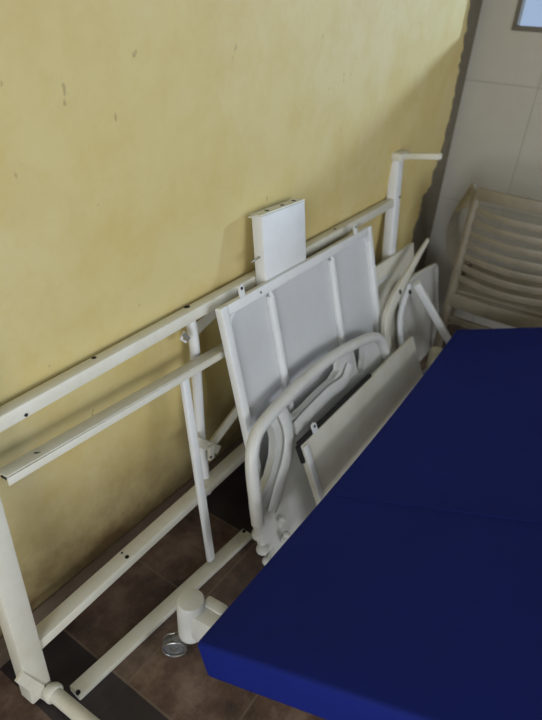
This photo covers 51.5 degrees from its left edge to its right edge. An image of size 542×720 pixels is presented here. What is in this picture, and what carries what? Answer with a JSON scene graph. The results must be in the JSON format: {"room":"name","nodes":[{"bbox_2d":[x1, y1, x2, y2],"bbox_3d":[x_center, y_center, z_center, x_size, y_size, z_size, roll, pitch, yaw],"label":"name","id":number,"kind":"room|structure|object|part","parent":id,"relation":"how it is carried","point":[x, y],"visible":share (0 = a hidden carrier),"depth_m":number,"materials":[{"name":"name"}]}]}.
{"room":"hospital storage room","nodes":[
{"label":"hospital storage room","id":0,"kind":"room"},
{"bbox_2d":[0,313,466,719],"bbox_3d":[0.882,1.470,0.705,4.183,0.120,6.035,22,36,27],"label":"floor","id":1,"kind":"structure","parent":0,"point":[148,684],"depth_m":1.54,"materials":[{"name":"tile"}]},
{"bbox_2d":[0,343,251,699],"bbox_3d":[-0.266,0.377,1.589,0.219,0.667,0.880,22,36,27],"label":"frame","id":2,"kind":"object","parent":1,"relation":"on","point":[43,454],"visible":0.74,"depth_m":1.53,"materials":[{"name":"beige paint"}]},
{"bbox_3d":[-0.310,0.078,1.472,0.043,0.042,0.860,23,36,27],"label":"rail","id":3,"kind":"part","parent":2,"relation":"part of","materials":[{"name":"white metal"}]},
{"bbox_3d":[-0.287,0.713,1.655,0.043,0.025,0.684,25,37,30],"label":"rail","id":4,"kind":"part","parent":2,"relation":"part of","materials":[{"name":"white metal"}]},
{"bbox_2d":[0,149,441,719],"bbox_3d":[0.108,-0.003,1.891,0.480,1.047,2.227,22,36,27],"label":"frame","id":5,"kind":"object","parent":1,"relation":"on","point":[25,641],"visible":0.87,"depth_m":1.46,"materials":[{"name":"beige paint"}]},
{"bbox_3d":[-0.584,0.796,1.368,0.058,0.138,0.021,-14,36,-27],"label":"gusset plate","id":6,"kind":"part","parent":5,"relation":"part of","materials":[{"name":"beige paint"}]},
{"bbox_3d":[-0.436,0.858,1.334,0.292,0.080,0.049,22,36,27],"label":"leg","id":7,"kind":"part","parent":5,"relation":"part of","materials":[{"name":"beige paint"}]},
{"bbox_3d":[-0.016,0.263,2.099,0.051,0.087,2.040,22,36,27],"label":"rail","id":8,"kind":"part","parent":5,"relation":"part of","materials":[{"name":"white metal"}]},
{"bbox_3d":[-0.025,-0.285,1.847,0.047,0.100,2.109,22,36,27],"label":"rail","id":9,"kind":"part","parent":5,"relation":"part of","materials":[{"name":"white metal"}]},
{"bbox_3d":[-0.185,-0.134,1.708,0.013,0.089,0.194,22,36,27],"label":"lever","id":10,"kind":"part","parent":5,"relation":"part of","materials":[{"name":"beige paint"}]},
{"bbox_3d":[-0.151,0.218,1.884,0.032,0.115,0.200,22,36,27],"label":"lever","id":11,"kind":"part","parent":5,"relation":"part of","materials":[{"name":"beige paint"}]},
{"bbox_3d":[0.646,-0.893,2.463,0.206,0.056,0.028,25,37,29],"label":"leg","id":12,"kind":"part","parent":5,"relation":"part of","materials":[{"name":"beige paint"}]},
{"bbox_2d":[248,198,305,285],"bbox_3d":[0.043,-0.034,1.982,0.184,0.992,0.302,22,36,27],"label":"panel","id":13,"kind":"object","parent":1,"relation":"on","point":[279,241],"visible":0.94,"depth_m":1.77,"materials":[{"name":"white paint"}]},
{"bbox_2d":[215,224,380,479],"bbox_3d":[0.194,0.011,2.087,0.248,0.839,0.996,22,36,27],"label":"panel","id":14,"kind":"object","parent":1,"relation":"on","point":[272,332],"visible":0.56,"depth_m":1.93,"materials":[{"name":"paint"}]},
{"bbox_2d":[162,346,442,656],"bbox_3d":[0.660,0.397,1.813,1.077,0.525,1.853,22,36,27],"label":"bed","id":15,"kind":"object","parent":1,"relation":"on","point":[196,615],"visible":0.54,"depth_m":1.42,"materials":[{"name":"beige paint"}]},
{"bbox_3d":[-0.207,0.662,1.451,0.072,0.141,0.072,22,36,27],"label":"post","id":16,"kind":"part","parent":15,"relation":"part of","materials":[{"name":"white plastic"}]},
{"bbox_2d":[198,327,541,719],"bbox_3d":[0.745,0.283,1.682,0.923,0.398,1.954,22,36,27],"label":"mattress","id":17,"kind":"object","parent":15,"relation":"on","point":[412,589],"visible":1,"depth_m":1.28,"materials":[{"name":"blue fabric"}]},
{"bbox_3d":[0.789,-0.003,2.697,0.072,0.108,0.072,22,36,27],"label":"post","id":18,"kind":"part","parent":15,"relation":"part of","materials":[{"name":"plastic"}]},
{"bbox_2d":[245,332,390,564],"bbox_3d":[0.221,0.232,2.053,0.189,0.507,1.032,22,36,27],"label":"headboard","id":19,"kind":"object","parent":1,"relation":"on","point":[279,502],"visible":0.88,"depth_m":1.85,"materials":[{"name":"white plastic"}]},
{"bbox_3d":[0.036,0.311,1.776,0.073,0.325,0.203,4,31,-1],"label":"moulding","id":20,"kind":"part","parent":19,"relation":"part of","materials":[{"name":"white plastic"}]},
{"bbox_3d":[0.195,0.126,1.989,0.031,0.085,0.422,21,35,25],"label":"moulding","id":21,"kind":"part","parent":19,"relation":"part of","materials":[{"name":"white plastic"}]},
{"bbox_2d":[295,336,422,504],"bbox_3d":[0.407,0.243,2.174,0.184,0.371,0.957,22,36,27],"label":"panel","id":22,"kind":"object","parent":1,"relation":"on","point":[326,451],"visible":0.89,"depth_m":2.05,"materials":[{"name":"beige paint"}]},
{"bbox_2d":[376,242,414,352],"bbox_3d":[0.597,-0.211,2.747,0.160,0.580,0.549,22,36,27],"label":"panel","id":23,"kind":"object","parent":1,"relation":"on","point":[389,271],"visible":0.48,"depth_m":2.67,"materials":[{"name":"beige paint"}]},
{"bbox_2d":[381,238,428,354],"bbox_3d":[0.628,-0.182,2.658,0.159,0.633,0.628,14,33,15],"label":"bracket","id":24,"kind":"object","parent":1,"relation":"on","point":[402,283],"visible":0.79,"depth_m":2.53,"materials":[{"name":"white metal"}]},
{"bbox_2d":[399,263,438,361],"bbox_3d":[0.771,-0.227,2.895,0.146,0.472,0.478,22,36,27],"label":"footboard","id":25,"kind":"object","parent":1,"relation":"on","point":[417,322],"visible":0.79,"depth_m":2.90,"materials":[{"name":"white plastic"}]},
{"bbox_2d":[412,279,450,343],"bbox_3d":[0.835,-0.155,2.748,0.399,0.505,0.049,-2,32,-10],"label":"tube","id":26,"kind":"object","parent":1,"relation":"on","point":[418,287],"visible":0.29,"depth_m":2.66,"materials":[{"name":"white paint"}]},
{"bbox_2d":[432,183,541,346],"bbox_3d":[1.239,-0.410,2.849,0.796,0.900,0.483,22,36,27],"label":"plastic chair","id":27,"kind":"object","parent":1,"relation":"on","point":[468,286],"visible":0.93,"depth_m":2.71,"materials":[{"name":"white plastic"}]},
{"bbox_3d":[0.928,-0.414,2.827,0.056,0.888,0.071,22,36,27],"label":"leg","id":28,"kind":"part","parent":27,"relation":"part of","materials":[{"name":"beige plastic"}]},
{"bbox_3d":[1.085,-0.388,3.271,0.040,0.403,0.070,3,31,-2],"label":"leg","id":29,"kind":"part","parent":27,"relation":"part of","materials":[{"name":"beige plastic"}]},
{"bbox_3d":[0.991,-0.685,2.939,0.124,0.554,0.396,16,33,18],"label":"armrest","id":30,"kind":"part","parent":27,"relation":"part of","materials":[{"name":"beige plastic"}]},
{"bbox_3d":[1.249,-0.365,2.901,0.520,0.051,0.400,22,36,27],"label":"seat","id":31,"kind":"part","parent":27,"relation":"part of","materials":[{"name":"beige plastic"}]},
{"bbox_3d":[1.153,-0.684,2.485,0.511,0.064,0.078,22,36,27],"label":"rail","id":32,"kind":"part","parent":27,"relation":"part of","materials":[{"name":"beige plastic"}]},
{"bbox_2d":[0,0,469,636],"bbox_3d":[-0.669,-0.428,0.856,0.200,2.750,6.035,22,36,27],"label":"wall","id":33,"kind":"structure","parent":0,"point":[140,140],"depth_m":1.45,"materials":[{"name":"yellow paint"}]},
{"bbox_2d":[0,436,243,667],"bbox_3d":[-0.726,0.777,1.426,0.008,0.098,5.835,22,36,27],"label":"baseboard","id":34,"kind":"structure","parent":33,"relation":"attached to","point":[45,608],"depth_m":1.69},
{"bbox_2d":[412,0,482,272],"bbox_3d":[0.880,-1.167,2.899,0.017,1.598,0.346,22,36,27],"label":"trim","id":35,"kind":"structure","parent":33,"relation":"attached to","point":[422,230],"depth_m":3.03,"materials":[{"name":"paint"}]},
{"bbox_2d":[424,0,541,328],"bbox_3d":[2.679,-0.875,2.012,3.983,2.750,0.150,22,36,27],"label":"wall","id":36,"kind":"structure","parent":0,"point":[496,144],"depth_m":2.91,"materials":[{"name":"beige tile"}]},
{"bbox_2d":[511,0,541,32],"bbox_3d":[2.732,-1.466,1.572,3.700,1.180,0.056,22,36,27],"label":"window","id":37,"kind":"structure","parent":36,"relation":"in","point":[516,26],"depth_m":2.65,"materials":[{"name":"paint"}]}
]}

